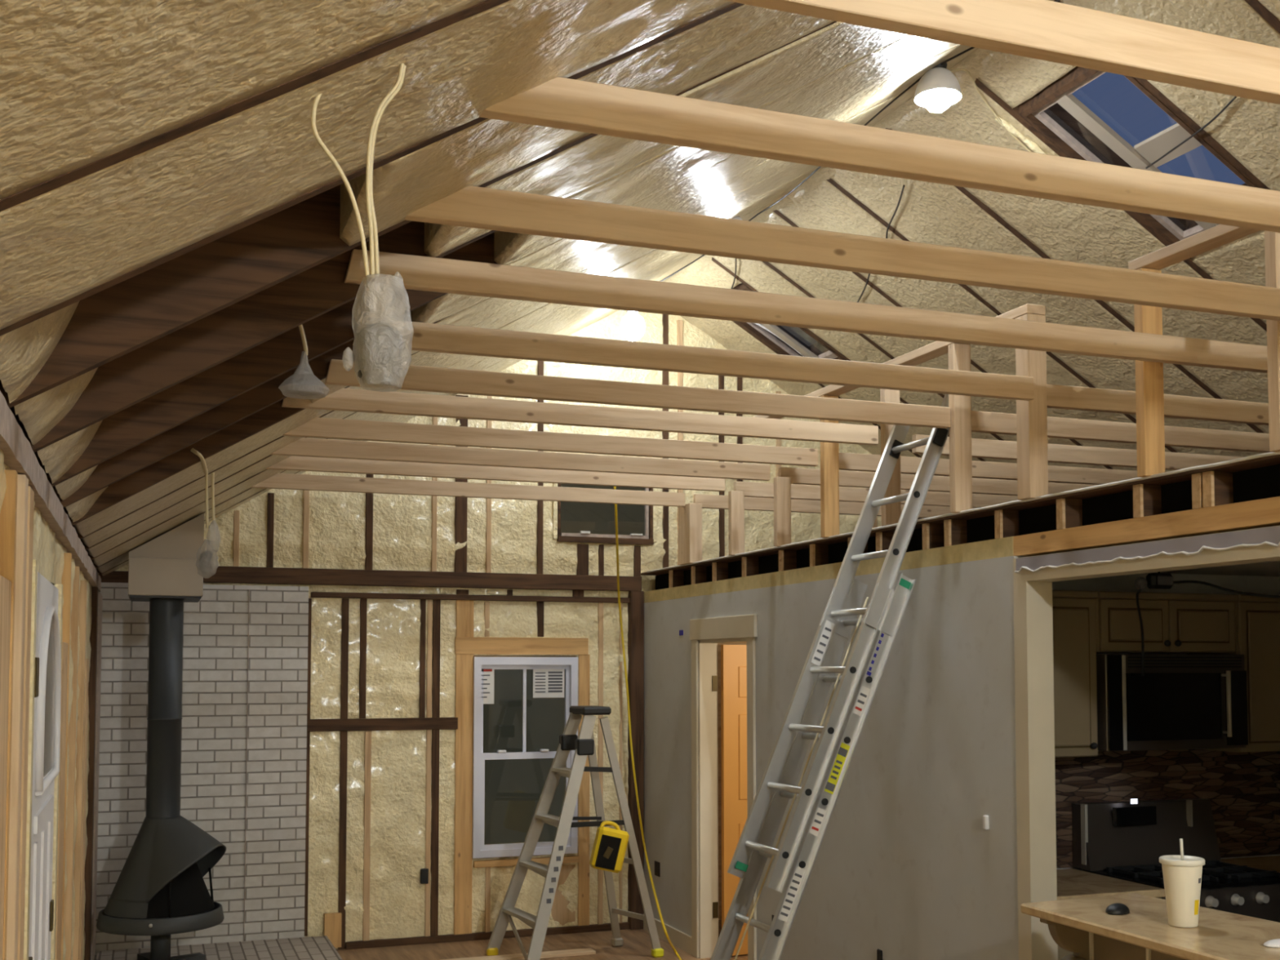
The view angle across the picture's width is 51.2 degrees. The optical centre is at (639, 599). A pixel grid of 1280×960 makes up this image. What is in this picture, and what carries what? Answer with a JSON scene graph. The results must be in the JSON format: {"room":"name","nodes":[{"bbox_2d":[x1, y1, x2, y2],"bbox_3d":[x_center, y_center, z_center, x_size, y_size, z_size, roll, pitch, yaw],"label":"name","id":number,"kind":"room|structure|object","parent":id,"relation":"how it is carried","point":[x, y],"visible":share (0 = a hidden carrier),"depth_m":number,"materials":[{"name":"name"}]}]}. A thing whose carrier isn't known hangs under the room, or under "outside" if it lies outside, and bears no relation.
{"room":"building under construction","nodes":[
{"label":"building under construction","id":0,"kind":"room"},
{"bbox_2d":[0,391,102,959],"bbox_3d":[-1.472,0.802,2.911,0.182,2.410,11.750,1,-3,-20],"label":"wall","id":1,"kind":"structure","parent":0,"point":[35,525],"depth_m":4.25,"materials":[{"name":"wood"}]},
{"bbox_2d":[23,560,62,959],"bbox_3d":[-1.859,0.995,4.146,0.114,2.150,1.210,1,-3,-20],"label":"door","id":2,"kind":"structure","parent":1,"relation":"in","point":[45,686],"depth_m":4.07,"materials":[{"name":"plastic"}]},
{"bbox_2d":[95,310,921,956],"bbox_3d":[0.063,-0.103,9.700,7.795,4.900,0.170,1,-3,-20],"label":"wall","id":3,"kind":"structure","parent":0,"point":[331,641],"depth_m":8.97,"materials":[{"name":"plastic"}]},
{"bbox_2d":[419,868,428,884],"bbox_3d":[-1.456,1.866,9.009,0.053,0.100,0.050,1,-3,-20],"label":"outlet box","id":4,"kind":"object","parent":3,"relation":"attached to","point":[424,878],"visible":1,"depth_m":8.99,"materials":[{"name":"black plastic"}]},
{"bbox_2d":[471,657,577,858],"bbox_3d":[-0.800,1.088,9.292,0.745,1.370,0.085,1,-3,-20],"label":"window","id":5,"kind":"structure","parent":3,"relation":"in","point":[553,677],"depth_m":9.25,"materials":[{"name":"white plastic"}]},
{"bbox_2d":[481,675,489,697],"bbox_3d":[-1.070,0.601,9.221,0.070,0.158,0.002,1,-3,-20],"label":"print","id":6,"kind":"object","parent":5,"relation":"attached to","point":[485,678],"depth_m":9.22,"materials":[{"name":"grey"}]},
{"bbox_2d":[535,671,562,692],"bbox_3d":[-0.640,0.581,9.380,0.198,0.146,0.002,1,-3,-20],"label":"print","id":7,"kind":"object","parent":5,"relation":"attached to","point":[545,682],"depth_m":9.38,"materials":[{"name":"grey"}]},
{"bbox_2d":[552,483,657,544],"bbox_3d":[-0.251,-0.659,9.591,0.780,0.520,0.070,1,-3,-20],"label":"window","id":8,"kind":"structure","parent":3,"relation":"in","point":[650,537],"depth_m":9.56,"materials":[{"name":"brown wood"}]},
{"bbox_2d":[336,920,747,959],"bbox_3d":[2.066,2.131,4.137,7.795,0.120,12.130,1,-3,-20],"label":"floor","id":9,"kind":"structure","parent":0,"point":[637,944],"depth_m":8.78,"materials":[{"name":"wood"}]},
{"bbox_2d":[95,935,342,959],"bbox_3d":[-2.433,2.200,7.763,1.395,0.104,1.540,1,-3,-20],"label":"hearth","id":10,"kind":"object","parent":9,"relation":"on","point":[312,948],"visible":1,"depth_m":8.26,"materials":[{"name":"brick"}]},
{"bbox_2d":[96,599,226,959],"bbox_3d":[-2.772,1.075,7.780,0.703,2.143,0.698,1,-3,-20],"label":"wood stove","id":11,"kind":"object","parent":10,"relation":"on","point":[160,891],"visible":1,"depth_m":7.68,"materials":[{"name":"black metal"}]},
{"bbox_2d":[96,901,224,935],"bbox_3d":[-2.774,1.845,7.740,0.698,0.108,0.698,1,-3,-20],"label":"bowl","id":12,"kind":"object","parent":11,"relation":"on","point":[209,915],"depth_m":7.47,"materials":[{"name":"black metal"}]},
{"bbox_2d":[110,815,226,902],"bbox_3d":[-2.730,1.488,7.749,0.632,0.453,0.604,1,-3,-20],"label":"hood","id":13,"kind":"object","parent":11,"relation":"attached to","point":[168,860],"depth_m":7.59,"materials":[{"name":"black metal"}]},
{"bbox_2d":[440,947,595,959],"bbox_3d":[-0.772,2.279,8.510,1.000,0.021,0.100,1,-3,-20],"label":"wood plank","id":14,"kind":"object","parent":9,"relation":"on","point":[580,952],"visible":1,"depth_m":8.53,"materials":[{"name":"brown wood"}]},
{"bbox_2d":[485,705,663,959],"bbox_3d":[-0.380,1.486,8.512,1.061,1.604,0.700,1,-3,-20],"label":"step ladder","id":15,"kind":"object","parent":9,"relation":"on","point":[584,745],"visible":0.98,"depth_m":8.49,"materials":[{"name":"silver metal"}]},
{"bbox_2d":[589,820,629,873],"bbox_3d":[-0.187,1.543,8.318,0.247,0.324,0.112,1,-3,-20],"label":"work light","id":16,"kind":"object","parent":15,"relation":"hanging from","point":[610,845],"visible":1,"depth_m":8.28,"materials":[{"name":"yellow plastic"}]},
{"bbox_2d":[613,486,681,959],"bbox_3d":[0.171,0.742,8.379,0.394,3.104,2.201,1,-3,-20],"label":"extension cord","id":17,"kind":"object","parent":9,"relation":"on","point":[615,487],"visible":0.93,"depth_m":9.30,"materials":[{"name":"yellow plastic"}]},
{"bbox_2d":[710,394,949,959],"bbox_3d":[0.803,0.604,6.091,1.318,3.163,0.464,1,-3,-20],"label":"ladder","id":18,"kind":"object","parent":9,"relation":"on","point":[885,611],"visible":1,"depth_m":6.09,"materials":[{"name":"metal"}]},
{"bbox_2d":[780,911,788,916],"bbox_3d":[0.623,1.359,5.764,0.037,0.024,0.002,1,-3,-20],"label":"print","id":19,"kind":"object","parent":18,"relation":"attached to","point":[782,913],"depth_m":5.76,"materials":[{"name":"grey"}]},
{"bbox_2d":[789,885,797,890],"bbox_3d":[0.665,1.252,5.785,0.037,0.024,0.002,1,-3,-20],"label":"print","id":20,"kind":"object","parent":18,"relation":"on","point":[791,887],"depth_m":5.78,"materials":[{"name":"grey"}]},
{"bbox_2d":[791,879,799,884],"bbox_3d":[0.676,1.226,5.790,0.037,0.024,0.002,1,-3,-20],"label":"print","id":21,"kind":"object","parent":18,"relation":"on","point":[794,882],"depth_m":5.79,"materials":[{"name":"grey"}]},
{"bbox_2d":[825,782,835,791],"bbox_3d":[0.836,0.824,5.869,0.051,0.046,0.002,1,-3,-20],"label":"print","id":22,"kind":"object","parent":18,"relation":"attached to","point":[829,786],"depth_m":5.87,"materials":[{"name":"grey"}]},
{"bbox_2d":[837,746,848,757],"bbox_3d":[0.896,0.675,5.899,0.051,0.046,0.002,1,-3,-20],"label":"print","id":23,"kind":"object","parent":18,"relation":"attached to","point":[842,752],"depth_m":5.90,"materials":[{"name":"grey"}]},
{"bbox_2d":[1056,868,1164,959],"bbox_3d":[1.840,1.694,5.811,0.592,0.920,0.613,1,-3,-20],"label":"base cabinet","id":24,"kind":"object","parent":9,"relation":"on","point":[1072,883],"visible":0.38,"depth_m":5.68,"materials":[{"name":"paint"}]},
{"bbox_2d":[1056,868,1164,900],"bbox_3d":[1.840,1.252,5.833,0.592,0.034,0.613,1,-3,-20],"label":"countertop","id":25,"kind":"structure","parent":24,"relation":"on","point":[1072,883],"depth_m":5.70,"materials":[{"name":"laminate"}]},
{"bbox_2d":[1021,893,1279,959],"bbox_3d":[1.979,1.497,3.390,0.615,1.070,2.530,1,-3,-20],"label":"countertop","id":26,"kind":"structure","parent":9,"relation":"on","point":[1082,926],"depth_m":4.16,"materials":[{"name":"laminate"}]},
{"bbox_2d":[1105,902,1129,915],"bbox_3d":[1.533,0.991,4.290,0.096,0.029,0.078,1,-3,-20],"label":"computer mouse","id":27,"kind":"object","parent":26,"relation":"on","point":[1117,908],"visible":1,"depth_m":4.26,"materials":[{"name":"black plastic"}]},
{"bbox_2d":[1159,838,1204,928],"bbox_3d":[1.658,0.864,4.084,0.131,0.262,0.131,1,-3,-20],"label":"paper cup","id":28,"kind":"object","parent":26,"relation":"on","point":[1182,874],"visible":1,"depth_m":4.04,"materials":[{"name":"white paper"}]},
{"bbox_2d":[1194,899,1199,915],"bbox_3d":[1.683,0.932,4.040,0.020,0.045,0.005,2,-3,-32],"label":"print","id":29,"kind":"object","parent":28,"relation":"attached to","point":[1196,901],"depth_m":4.04,"materials":[{"name":"paper"}]},
{"bbox_2d":[1263,938,1279,947],"bbox_3d":[1.818,0.972,3.785,0.118,0.017,0.060,1,-3,-20],"label":"lid","id":30,"kind":"object","parent":26,"relation":"on","point":[1275,943],"visible":1,"depth_m":3.76,"materials":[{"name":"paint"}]},
{"bbox_2d":[1071,798,1279,922],"bbox_3d":[2.482,1.544,6.042,0.765,1.243,0.631,1,-3,-20],"label":"range","id":31,"kind":"object","parent":9,"relation":"on","point":[1126,841],"visible":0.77,"depth_m":6.20,"materials":[{"name":"metal"}]},
{"bbox_2d":[1082,865,1279,889],"bbox_3d":[2.490,1.249,6.037,0.764,0.019,0.545,1,-3,-20],"label":"cooktop","id":32,"kind":"object","parent":31,"relation":"in","point":[1213,877],"depth_m":5.93,"materials":[{"name":"black metal"}]},
{"bbox_2d":[1221,855,1279,872],"bbox_3d":[3.859,1.731,6.553,2.176,0.920,0.613,1,-3,-20],"label":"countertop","id":33,"kind":"structure","parent":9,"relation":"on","point":[1266,863],"depth_m":6.41,"materials":[{"name":"paint"}]},
{"bbox_2d":[0,0,1279,576],"bbox_3d":[2.083,-1.504,4.273,8.095,2.457,12.230,1,-3,-20],"label":"ceiling","id":34,"kind":"structure","parent":0,"point":[173,212],"depth_m":3.49,"materials":[{"name":"brown wood"}]},
{"bbox_2d":[128,513,204,602],"bbox_3d":[-2.788,-0.242,7.856,0.402,0.493,0.530,1,-3,-20],"label":"box","id":35,"kind":"object","parent":34,"relation":"attached to","point":[166,566],"visible":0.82,"depth_m":7.62,"materials":[{"name":"paint"}]},
{"bbox_2d":[191,448,208,474],"bbox_3d":[-1.826,-0.568,5.590,0.048,0.042,0.614,1,-3,-13],"label":"power cable","id":36,"kind":"object","parent":34,"relation":"hanging from","point":[193,451],"visible":1,"depth_m":5.36,"materials":[{"name":"plastic"}]},
{"bbox_2d":[204,468,208,528],"bbox_3d":[-1.892,-0.472,5.835,0.020,0.323,0.012,1,-3,-20],"label":"power cable","id":37,"kind":"object","parent":34,"relation":"hanging from","point":[206,474],"visible":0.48,"depth_m":5.83,"materials":[{"name":"plastic"}]},
{"bbox_2d":[198,550,213,573],"bbox_3d":[-1.884,-0.218,5.823,0.098,0.255,0.093,0,-3,1],"label":"pendant light","id":38,"kind":"object","parent":37,"relation":"hanging from","point":[206,562],"visible":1,"depth_m":5.80,"materials":[{"name":"plastic"}]},
{"bbox_2d":[211,472,214,524],"bbox_3d":[-1.866,-0.441,5.843,0.018,0.225,0.012,1,-3,-20],"label":"power cable","id":39,"kind":"object","parent":34,"relation":"hanging from","point":[212,473],"visible":1,"depth_m":5.84,"materials":[{"name":"plastic"}]},
{"bbox_2d":[298,324,307,355],"bbox_3d":[-0.991,-0.769,3.920,0.034,0.107,0.012,1,-3,-20],"label":"power cable","id":40,"kind":"object","parent":34,"relation":"hanging from","point":[300,326],"visible":0.82,"depth_m":3.92,"materials":[{"name":"plastic"}]},
{"bbox_2d":[285,384,321,396],"bbox_3d":[-0.985,-0.659,3.918,0.148,0.135,0.144,1,-3,-20],"label":"light bulb","id":41,"kind":"object","parent":34,"relation":"attached to","point":[305,390],"visible":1,"depth_m":3.89,"materials":[{"name":"glass"}]},
{"bbox_2d":[311,93,370,279],"bbox_3d":[-0.456,-0.639,2.050,0.101,0.279,0.022,2,-4,-38],"label":"power cable","id":42,"kind":"object","parent":34,"relation":"hanging from","point":[317,97],"visible":0.96,"depth_m":2.06,"materials":[{"name":"plastic"}]},
{"bbox_2d":[365,62,404,279],"bbox_3d":[-0.398,-0.669,2.085,0.058,0.340,0.018,0,-3,-6],"label":"power cable","id":43,"kind":"object","parent":34,"relation":"hanging from","point":[397,84],"visible":1,"depth_m":2.08,"materials":[{"name":"plastic"}]},
{"bbox_2d":[356,281,403,386],"bbox_3d":[-0.401,-0.419,2.081,0.096,0.189,0.096,-1,-3,24],"label":"pendant light","id":44,"kind":"object","parent":43,"relation":"hanging from","point":[379,344],"visible":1,"depth_m":2.06,"materials":[{"name":"plastic"}]},
{"bbox_2d":[370,65,405,279],"bbox_3d":[-0.397,-0.671,2.093,0.057,0.340,0.015,1,-3,-10],"label":"power cable","id":45,"kind":"object","parent":34,"relation":"hanging from","point":[374,220],"visible":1,"depth_m":2.08,"materials":[{"name":"plastic"}]},
{"bbox_2d":[250,473,684,506],"bbox_3d":[-1.022,-0.678,8.320,2.797,0.089,0.038,1,-3,-20],"label":"ceiling joist","id":46,"kind":"object","parent":34,"relation":"attached to","point":[278,481],"visible":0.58,"depth_m":8.29,"materials":[{"name":"brown wood"}]},
{"bbox_2d":[266,455,724,491],"bbox_3d":[-0.797,-0.731,7.712,2.797,0.089,0.038,1,-3,-20],"label":"ceiling joist","id":47,"kind":"object","parent":34,"relation":"attached to","point":[291,463],"visible":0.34,"depth_m":7.68,"materials":[{"name":"brown wood"}]},
{"bbox_2d":[271,437,769,480],"bbox_3d":[-0.580,-0.744,7.120,2.797,0.089,0.038,1,-3,-20],"label":"ceiling joist","id":48,"kind":"object","parent":34,"relation":"attached to","point":[303,446],"visible":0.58,"depth_m":7.08,"materials":[{"name":"brown wood"}]},
{"bbox_2d":[282,417,817,466],"bbox_3d":[-0.370,-0.771,6.580,2.777,0.089,0.038,1,-3,-20],"label":"ceiling joist","id":49,"kind":"object","parent":34,"relation":"attached to","point":[321,428],"visible":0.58,"depth_m":6.54,"materials":[{"name":"brown wood"}]},
{"bbox_2d":[281,388,878,445],"bbox_3d":[-0.165,-0.817,5.996,2.797,0.089,0.038,1,-3,-20],"label":"ceiling joist","id":50,"kind":"object","parent":34,"relation":"attached to","point":[343,399],"visible":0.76,"depth_m":5.95,"materials":[{"name":"brown wood"}]},
{"bbox_2d":[620,310,645,341],"bbox_3d":[-0.049,-1.895,8.986,0.162,0.324,0.170,1,-3,-20],"label":"work light","id":51,"kind":"object","parent":34,"relation":"hanging from","point":[633,326],"visible":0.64,"depth_m":8.93,"materials":[{"name":"white"}]},
{"bbox_2d":[324,359,951,428],"bbox_3d":[0.096,-0.823,5.431,2.697,0.089,0.038,1,-3,-20],"label":"ceiling joist","id":52,"kind":"object","parent":34,"relation":"attached to","point":[340,372],"visible":1,"depth_m":5.39,"materials":[{"name":"brown wood"}]},
{"bbox_2d":[352,317,1034,400],"bbox_3d":[0.309,-0.864,4.883,2.677,0.089,0.038,1,-3,-20],"label":"ceiling joist","id":53,"kind":"object","parent":34,"relation":"attached to","point":[417,336],"visible":1,"depth_m":4.83,"materials":[{"name":"brown wood"}]},
{"bbox_2d":[730,257,736,288],"bbox_3d":[0.622,-2.159,8.837,0.027,0.130,0.601,0,-3,0],"label":"hanging cord","id":54,"kind":"object","parent":34,"relation":"hanging from","point":[735,258],"visible":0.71,"depth_m":8.85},
{"bbox_2d":[732,283,844,359],"bbox_3d":[0.982,-1.944,9.315,0.760,0.642,0.520,1,-3,-20],"label":"skylight","id":55,"kind":"object","parent":34,"relation":"attached to","point":[775,336],"visible":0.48,"depth_m":9.47,"materials":[{"name":"grey metal"}]},
{"bbox_2d":[344,248,1267,373],"bbox_3d":[1.787,-0.879,4.670,5.555,0.089,0.038,1,-3,-20],"label":"ceiling joist","id":56,"kind":"object","parent":34,"relation":"attached to","point":[402,271],"visible":1,"depth_m":4.16,"materials":[{"name":"brown wood"}]},
{"bbox_2d":[693,493,977,518],"bbox_3d":[1.585,-0.631,9.336,2.608,0.089,0.038,1,-3,-20],"label":"ceiling joist","id":57,"kind":"object","parent":34,"relation":"attached to","point":[708,501],"visible":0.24,"depth_m":9.13,"materials":[{"name":"brown wood"}]},
{"bbox_2d":[404,186,1279,320],"bbox_3d":[2.011,-0.890,4.070,5.550,0.089,0.038,1,-3,-20],"label":"ceiling joist","id":58,"kind":"object","parent":34,"relation":"attached to","point":[470,206],"visible":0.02,"depth_m":3.50,"materials":[{"name":"brown wood"}]},
{"bbox_2d":[659,0,1060,281],"bbox_3d":[1.763,-2.296,4.365,0.109,0.053,9.951,1,-3,-20],"label":"cord","id":59,"kind":"object","parent":34,"relation":"hanging from","point":[971,47],"visible":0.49,"depth_m":6.16,"materials":[{"name":"plastic"}]},
{"bbox_2d":[857,273,870,302],"bbox_3d":[1.371,-1.904,8.187,0.017,0.095,0.461,0,-3,-2],"label":"cord","id":60,"kind":"object","parent":34,"relation":"hanging from","point":[868,273],"visible":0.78,"depth_m":8.17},
{"bbox_2d":[733,481,1017,507],"bbox_3d":[1.809,-0.662,8.727,2.608,0.089,0.038,1,-3,-20],"label":"ceiling joist","id":61,"kind":"object","parent":34,"relation":"attached to","point":[763,490],"visible":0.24,"depth_m":8.53,"materials":[{"name":"brown wood"}]},
{"bbox_2d":[479,76,1279,232],"bbox_3d":[2.214,-0.939,3.518,5.550,0.089,0.038,1,-3,-20],"label":"ceiling joist","id":62,"kind":"object","parent":34,"relation":"attached to","point":[561,103],"visible":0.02,"depth_m":2.88,"materials":[{"name":"brown wood"}]},
{"bbox_2d":[885,185,904,238],"bbox_3d":[1.392,-2.111,7.318,0.020,0.123,0.548,0,-3,0],"label":"cord","id":63,"kind":"object","parent":34,"relation":"hanging from","point":[903,188],"visible":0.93,"depth_m":7.29,"materials":[{"name":"plastic"}]},
{"bbox_2d":[777,466,1097,495],"bbox_3d":[2.027,-0.692,8.136,2.608,0.089,0.038,1,-3,-20],"label":"ceiling joist","id":64,"kind":"object","parent":34,"relation":"attached to","point":[797,475],"visible":0.34,"depth_m":7.97,"materials":[{"name":"brown wood"}]},
{"bbox_2d":[914,62,961,112],"bbox_3d":[1.262,-2.179,5.664,0.195,0.235,0.195,1,-3,-20],"label":"work light","id":65,"kind":"object","parent":34,"relation":"hanging from","point":[939,88],"visible":0.94,"depth_m":5.61,"materials":[{"name":"white"}]},
{"bbox_2d":[931,62,947,69],"bbox_3d":[1.262,-2.265,5.668,0.082,0.060,0.080,1,-3,-20],"label":"socket","id":66,"kind":"object","parent":65,"relation":"attached to","point":[944,66],"depth_m":5.63,"materials":[{"name":"black plastic"}]},
{"bbox_2d":[839,452,1137,484],"bbox_3d":[2.227,-0.719,7.593,2.608,0.089,0.038,1,-3,-20],"label":"ceiling joist","id":67,"kind":"object","parent":34,"relation":"attached to","point":[847,461],"visible":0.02,"depth_m":7.49,"materials":[{"name":"brown wood"}]},
{"bbox_2d":[950,67,1031,151],"bbox_3d":[1.585,-2.218,6.065,0.987,0.356,0.146,3,-4,-44],"label":"cord","id":68,"kind":"object","parent":34,"relation":"attached to","point":[967,72],"visible":0.68,"depth_m":6.17,"materials":[{"name":"plastic"}]},
{"bbox_2d":[724,0,1279,104],"bbox_3d":[2.421,-0.958,2.956,5.550,0.089,0.038,1,-3,-20],"label":"ceiling joist","id":69,"kind":"object","parent":34,"relation":"attached to","point":[1047,30],"visible":1,"depth_m":2.33,"materials":[{"name":"brown wood"}]},
{"bbox_2d":[994,115,1047,154],"bbox_3d":[1.822,-2.150,6.281,0.348,0.219,0.038,1,-3,-18],"label":"bead","id":70,"kind":"object","parent":34,"relation":"attached to","point":[1010,127],"visible":0.73,"depth_m":6.26},
{"bbox_2d":[995,303,1045,319],"bbox_3d":[1.562,-1.172,5.375,0.166,0.038,0.214,1,-3,-20],"label":"plate","id":71,"kind":"object","parent":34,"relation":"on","point":[1028,308],"depth_m":5.41,"materials":[{"name":"brown wood"}]},
{"bbox_2d":[911,434,1241,470],"bbox_3d":[2.510,-0.747,7.037,2.460,0.089,0.038,1,-3,-20],"label":"ceiling joist","id":72,"kind":"object","parent":34,"relation":"attached to","point":[980,448],"visible":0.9,"depth_m":6.94,"materials":[{"name":"brown wood"}]},
{"bbox_2d":[971,410,1270,453],"bbox_3d":[2.655,-0.777,6.431,2.608,0.089,0.038,1,-3,-20],"label":"ceiling joist","id":73,"kind":"object","parent":34,"relation":"attached to","point":[981,421],"visible":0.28,"depth_m":6.26,"materials":[{"name":"brown wood"}]},
{"bbox_2d":[1018,66,1257,244],"bbox_3d":[2.301,-2.051,6.019,0.960,0.760,0.620,1,-3,-20],"label":"skylight","id":74,"kind":"object","parent":34,"relation":"attached to","point":[1054,112],"visible":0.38,"depth_m":6.05,"materials":[{"name":"brown wood"}]},
{"bbox_2d":[1145,96,1237,168],"bbox_3d":[2.356,-1.989,5.714,0.024,0.066,0.644,1,-3,-11],"label":"cord","id":75,"kind":"object","parent":34,"relation":"hanging from","point":[1234,97],"visible":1,"depth_m":5.70,"materials":[{"name":"plastic"}]},
{"bbox_2d":[804,384,860,396],"bbox_3d":[0.994,-1.095,6.921,0.170,0.038,0.297,1,-3,-20],"label":"plate","id":76,"kind":"object","parent":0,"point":[832,389],"depth_m":6.95,"materials":[{"name":"brown wood"}]},
{"bbox_2d":[883,341,970,366],"bbox_3d":[1.299,-1.136,6.093,0.170,0.038,0.468,1,-3,-20],"label":"plate","id":77,"kind":"object","parent":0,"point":[926,353],"depth_m":6.15,"materials":[{"name":"brown wood"}]},
{"bbox_2d":[640,451,1279,959],"bbox_3d":[3.779,0.832,4.780,3.780,2.540,11.630,1,-3,-20],"label":"wall","id":78,"kind":"structure","parent":0,"point":[958,729],"depth_m":5.99,"materials":[{"name":"grey paint"}]},
{"bbox_2d":[654,860,660,876],"bbox_3d":[0.119,1.868,9.258,0.004,0.100,0.100,1,-3,-20],"label":"outlet box","id":79,"kind":"object","parent":78,"relation":"attached to","point":[657,864],"visible":1,"depth_m":9.25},
{"bbox_2d":[678,502,702,564],"bbox_3d":[0.331,-0.427,8.817,0.088,0.391,0.200,1,-3,-20],"label":"post","id":80,"kind":"object","parent":78,"relation":"on","point":[690,516],"visible":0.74,"depth_m":8.73,"materials":[{"name":"brown wood"}]},
{"bbox_2d":[689,613,757,959],"bbox_3d":[0.921,1.200,8.371,0.907,2.165,0.990,1,-3,-20],"label":"door","id":81,"kind":"structure","parent":78,"relation":"in","point":[738,662],"depth_m":8.60,"materials":[{"name":"beige paint"}]},
{"bbox_2d":[728,490,744,555],"bbox_3d":[0.586,-0.462,8.124,0.088,0.391,0.045,1,-3,-20],"label":"post","id":82,"kind":"object","parent":78,"relation":"on","point":[735,498],"visible":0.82,"depth_m":8.10,"materials":[{"name":"brown wood"}]},
{"bbox_2d":[773,476,791,546],"bbox_3d":[0.803,-0.492,7.535,0.088,0.391,0.045,1,-3,-20],"label":"post","id":83,"kind":"object","parent":78,"relation":"on","point":[782,485],"visible":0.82,"depth_m":7.51,"materials":[{"name":"brown wood"}]},
{"bbox_2d":[820,395,839,537],"bbox_3d":[0.997,-0.695,7.019,0.088,0.746,0.045,1,-3,-20],"label":"post","id":84,"kind":"object","parent":78,"relation":"on","point":[829,451],"visible":0.76,"depth_m":6.99,"materials":[{"name":"brown wood"}]},
{"bbox_2d":[876,948,882,959],"bbox_3d":[1.155,1.724,6.438,0.012,0.070,0.040,1,-3,-20],"label":"plug","id":85,"kind":"object","parent":78,"relation":"attached to","point":[879,953],"visible":1,"depth_m":6.43,"materials":[{"name":"black plastic"}]},
{"bbox_2d":[880,388,901,526],"bbox_3d":[1.259,-0.711,6.712,0.088,0.746,0.045,1,-3,-20],"label":"post","id":86,"kind":"object","parent":78,"relation":"on","point":[891,513],"visible":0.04,"depth_m":6.69,"materials":[{"name":"brown wood"}]},
{"bbox_2d":[947,342,972,513],"bbox_3d":[1.412,-0.752,5.891,0.088,0.746,0.045,1,-3,-20],"label":"post","id":87,"kind":"object","parent":78,"relation":"on","point":[959,354],"visible":0.82,"depth_m":5.87,"materials":[{"name":"brown wood"}]},
{"bbox_2d":[982,815,989,830],"bbox_3d":[1.459,0.942,5.636,0.020,0.060,0.024,1,-3,-20],"label":"light switch","id":88,"kind":"object","parent":78,"relation":"attached to","point":[985,818],"visible":1,"depth_m":5.63,"materials":[{"name":"white paint"}]},
{"bbox_2d":[1015,313,1048,500],"bbox_3d":[1.587,-0.776,5.416,0.088,0.746,0.085,1,-3,-20],"label":"post","id":89,"kind":"object","parent":78,"relation":"on","point":[1031,415],"visible":0.82,"depth_m":5.38,"materials":[{"name":"brown wood"}]},
{"bbox_2d":[1046,383,1269,425],"bbox_3d":[2.859,-0.805,5.878,2.608,0.089,0.038,1,-3,-20],"label":"ceiling joist","id":90,"kind":"object","parent":89,"relation":"attached to","point":[1060,397],"visible":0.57,"depth_m":5.63,"materials":[{"name":"brown wood"}]},
{"bbox_2d":[1133,267,1164,477],"bbox_3d":[1.822,-0.808,4.779,0.088,0.746,0.045,1,-3,-20],"label":"post","id":91,"kind":"object","parent":78,"relation":"on","point":[1149,396],"visible":0.64,"depth_m":4.75,"materials":[{"name":"brown wood"}]},
{"bbox_2d":[1133,571,1279,675],"bbox_3d":[2.558,0.089,5.842,0.799,0.497,0.403,1,-3,-20],"label":"cable","id":92,"kind":"object","parent":78,"relation":"attached to","point":[1158,580],"depth_m":5.83,"materials":[{"name":"black plastic"}]},
{"bbox_2d":[1264,231,1279,452],"bbox_3d":[2.029,-0.836,4.217,0.088,0.746,0.045,1,-3,-20],"label":"post","id":93,"kind":"object","parent":78,"relation":"on","point":[1272,239],"visible":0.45,"depth_m":4.20,"materials":[{"name":"brown wood"}]},
{"bbox_2d":[1128,224,1260,270],"bbox_3d":[2.006,-1.226,4.300,0.088,0.038,1.160,1,-3,-20],"label":"plate","id":94,"kind":"object","parent":93,"relation":"on","point":[1217,236],"visible":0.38,"depth_m":4.56,"materials":[{"name":"brown wood"}]},
{"bbox_2d":[1052,573,1279,871],"bbox_3d":[3.136,1.042,6.725,3.639,2.314,0.100,1,-3,-20],"label":"wall","id":95,"kind":"structure","parent":0,"point":[1268,585],"depth_m":6.56,"materials":[{"name":"grey paint"}]},
{"bbox_2d":[1052,590,1097,757],"bbox_3d":[1.763,0.335,6.003,0.479,0.735,0.369,1,-3,-20],"label":"upper cabinet","id":96,"kind":"object","parent":95,"relation":"attached to","point":[1073,612],"visible":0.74,"depth_m":5.89,"materials":[{"name":"paint"}]},
{"bbox_2d":[1094,591,1237,653],"bbox_3d":[2.363,0.113,6.235,0.788,0.270,0.369,1,-3,-20],"label":"upper cabinet","id":97,"kind":"object","parent":95,"relation":"attached to","point":[1173,622],"visible":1,"depth_m":6.08,"materials":[{"name":"paint"}]},
{"bbox_2d":[1096,653,1248,751],"bbox_3d":[2.373,0.471,6.189,0.786,0.430,0.427,1,-3,-20],"label":"microwave","id":98,"kind":"object","parent":97,"relation":"attached to","point":[1181,701],"visible":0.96,"depth_m":6.01,"materials":[{"name":"metal"}]},
{"bbox_2d":[1054,749,1279,868],"bbox_3d":[3.112,1.003,6.654,3.534,0.535,0.019,1,-3,-20],"label":"backsplash","id":99,"kind":"structure","parent":95,"relation":"attached to","point":[1242,789],"depth_m":6.50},
{"bbox_2d":[1186,594,1279,752],"bbox_3d":[3.034,0.358,6.470,0.629,0.735,0.369,1,-3,-20],"label":"upper cabinet","id":100,"kind":"object","parent":95,"relation":"attached to","point":[1256,619],"visible":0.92,"depth_m":6.25,"materials":[{"name":"paint"}]},
{"label":"outside","id":101,"kind":"structure","parent":0,"visible":0},
{"bbox_2d":[483,483,644,844],"bbox_3d":[-1.505,0.148,15.687,16.000,6.000,0.400,1,-3,-20],"label":"window glass","id":102,"kind":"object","parent":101,"point":[513,788],"depth_m":15.46,"materials":[{"name":"glass"}]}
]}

